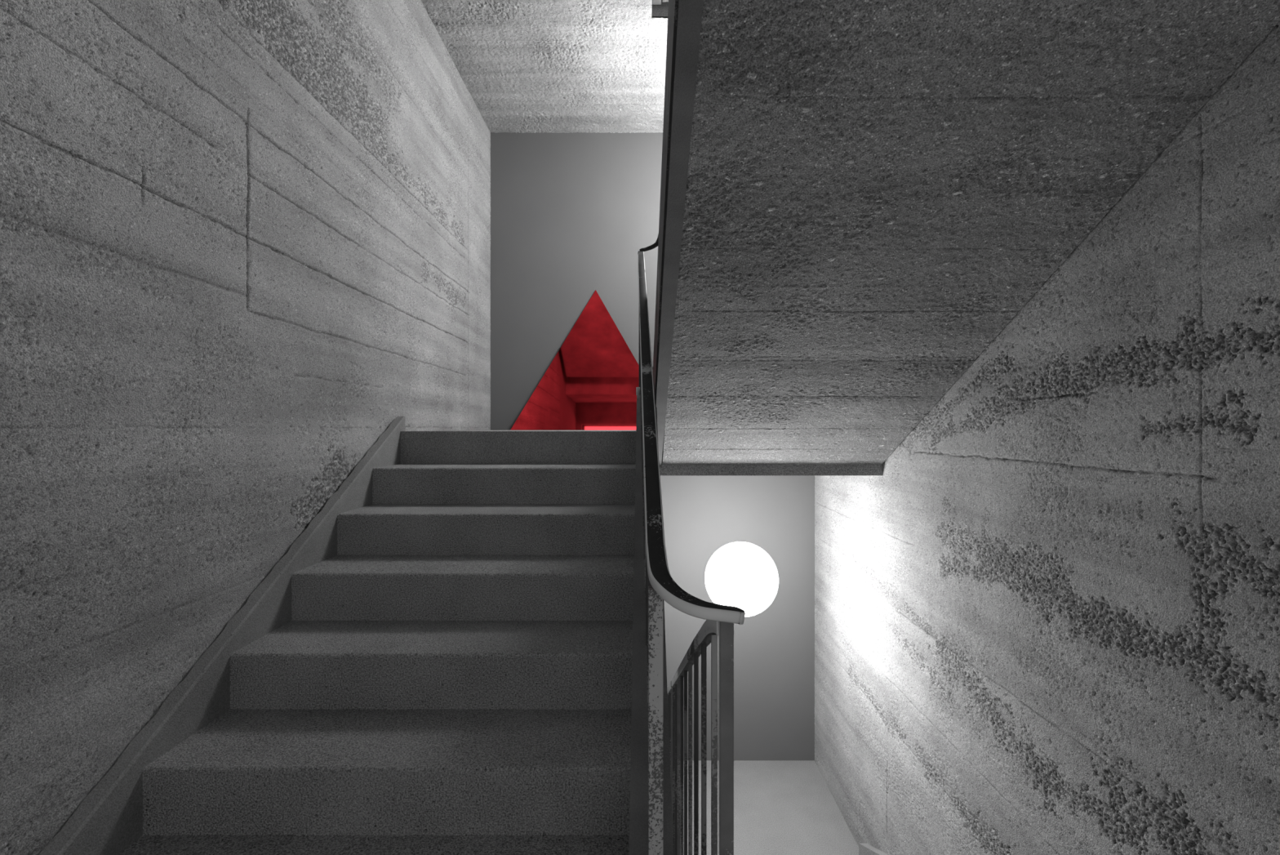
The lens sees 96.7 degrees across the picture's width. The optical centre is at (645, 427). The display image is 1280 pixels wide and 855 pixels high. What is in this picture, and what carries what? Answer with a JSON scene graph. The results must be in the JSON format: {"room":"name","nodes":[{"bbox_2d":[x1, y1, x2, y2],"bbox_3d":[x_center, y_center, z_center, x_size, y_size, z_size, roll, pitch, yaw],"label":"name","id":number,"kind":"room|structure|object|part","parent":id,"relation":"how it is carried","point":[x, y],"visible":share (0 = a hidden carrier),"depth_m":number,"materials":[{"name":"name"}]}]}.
{"room":"concrete stairwell","nodes":[
{"label":"concrete stairwell","id":0,"kind":"room"},
{"bbox_2d":[0,0,490,854],"bbox_3d":[-1.422,-0.635,1.780,0.256,7.230,6.460,0,0,0],"label":"wall","id":1,"kind":"structure","parent":0,"point":[242,242],"depth_m":1.62,"materials":[{"name":"concrete"}]},
{"bbox_2d":[420,0,668,133],"bbox_3d":[0.057,-2.601,3.840,2.713,0.279,1.841,0,0,0],"label":"ceiling","id":2,"kind":"structure","parent":0,"point":[529,66],"depth_m":3.81,"materials":[{"name":"concrete"}]},
{"bbox_2d":[400,430,882,475],"bbox_3d":[0.057,0.150,3.824,2.713,0.266,1.872,0,0,0],"label":"landing","id":3,"kind":"structure","parent":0,"point":[434,446],"depth_m":2.89,"materials":[{"name":"concrete"}]},
{"bbox_2d":[511,289,639,429],"bbox_3d":[-0.436,-0.569,4.737,1.371,1.169,0.039,0,0,0],"label":"triangular opening","id":4,"kind":"object","parent":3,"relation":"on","point":[591,382],"visible":0.82,"depth_m":4.73,"materials":[{"name":"red paint"}]},
{"bbox_2d":[655,0,1279,466],"bbox_3d":[0.727,-0.609,2.352,1.373,1.680,2.576,0,0,0],"label":"stairs","id":5,"kind":"structure","parent":3,"relation":"on","point":[863,196],"depth_m":1.62,"materials":[{"name":"grey concrete"}]},
{"bbox_2d":[640,0,678,404],"bbox_3d":[0.078,-1.008,2.231,0.137,2.106,2.259,0,0,-3],"label":"stair railing","id":6,"kind":"object","parent":5,"relation":"on","point":[673,4],"visible":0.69,"depth_m":1.71,"materials":[{"name":"black metal"}]},
{"bbox_3d":[0.103,-1.508,2.164,0.134,1.105,1.944,0,0,-4],"label":"handrail","id":7,"kind":"part","parent":6,"relation":"part of","materials":[{"name":"black metal"}]},
{"bbox_3d":[0.053,-0.647,2.230,0.006,1.385,2.260,0,0,-1],"label":"plate","id":8,"kind":"part","parent":6,"relation":"part of","materials":[{"name":"paint"}]},
{"bbox_2d":[490,132,814,759],"bbox_3d":[0.057,-0.635,4.885,2.713,7.230,0.250,0,0,0],"label":"wall","id":9,"kind":"structure","parent":0,"point":[571,214],"depth_m":4.76,"materials":[{"name":"grey paint"}]},
{"bbox_2d":[705,542,778,616],"bbox_3d":[0.632,0.996,4.140,0.479,0.479,1.240,0,0,0],"label":"globe lamp","id":10,"kind":"object","parent":9,"relation":"attached to","point":[743,575],"visible":0.86,"depth_m":3.58,"materials":[{"name":"white glass"}]},
{"bbox_2d":[652,0,668,4],"bbox_3d":[0.727,-3.369,2.352,1.373,1.680,2.576,0,0,0],"label":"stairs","id":11,"kind":"structure","parent":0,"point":[654,2],"depth_m":3.39,"materials":[{"name":"grey concrete"}]},
{"bbox_2d":[683,760,858,854],"bbox_3d":[0.057,2.880,4.000,2.713,0.200,1.520,0,0,0],"label":"floor","id":12,"kind":"structure","parent":0,"point":[781,806],"depth_m":4.12,"materials":[{"name":"grey concrete"}]},
{"bbox_2d":[858,842,888,854],"bbox_3d":[0.727,2.151,2.352,1.373,1.680,2.576,0,0,0],"label":"stairs","id":13,"kind":"structure","parent":12,"relation":"on","point":[864,848],"depth_m":3.51,"materials":[{"name":"grey concrete"}]},
{"bbox_2d":[666,619,733,854],"bbox_3d":[0.123,1.420,2.106,0.026,2.255,2.488,0,0,0],"label":"stair railing","id":14,"kind":"object","parent":13,"relation":"attached to","point":[708,633],"visible":0.84,"depth_m":1.20,"materials":[{"name":"metal"}]},
{"bbox_3d":[0.123,0.940,2.112,0.026,1.287,2.476,0,0,0],"label":"handrail","id":15,"kind":"part","parent":14,"relation":"part of","materials":[{"name":"metal"}]},
{"bbox_3d":[0.123,0.897,0.870,0.021,1.210,0.016,0,0,0],"label":"newel post","id":16,"kind":"part","parent":14,"relation":"part of","materials":[{"name":"metal"}]},
{"bbox_2d":[813,21,1279,854],"bbox_3d":[1.536,-0.635,1.780,0.255,7.230,6.460,0,0,0],"label":"wall","id":17,"kind":"structure","parent":0,"point":[1049,621],"depth_m":1.80,"materials":[{"name":"concrete"}]},
{"bbox_3d":[0.057,1.642,-0.058,2.713,0.280,2.284,0,0,0],"label":"floor","id":18,"kind":"structure","parent":0,"visible":0},
{"bbox_2d":[38,394,673,854],"bbox_3d":[-0.623,0.793,1.585,1.354,1.926,2.721,0,0,0],"label":"stairs","id":19,"kind":"structure","parent":18,"relation":"on","point":[446,659],"depth_m":1.70,"materials":[{"name":"grey concrete"}]},
{"bbox_2d":[635,250,745,854],"bbox_3d":[0.001,-0.011,1.963,0.142,1.893,2.251,0,0,-4],"label":"stair railing","id":20,"kind":"object","parent":19,"relation":"on","point":[660,584],"visible":0.98,"depth_m":0.92,"materials":[{"name":"black metal"}]},
{"bbox_3d":[-0.022,-0.458,3.050,0.030,0.950,0.012,0,0,0],"label":"newel post","id":21,"kind":"part","parent":20,"relation":"part of","materials":[{"name":"metal"}]},
{"bbox_3d":[0.017,0.599,0.935,0.024,0.673,0.024,0,0,0],"label":"newel post","id":22,"kind":"part","parent":20,"relation":"part of","materials":[{"name":"grey paint"}]},
{"bbox_3d":[0.001,-0.331,1.963,0.141,1.254,2.251,0,0,-4],"label":"handrail","id":23,"kind":"part","parent":20,"relation":"part of","materials":[{"name":"black metal"}]}
]}

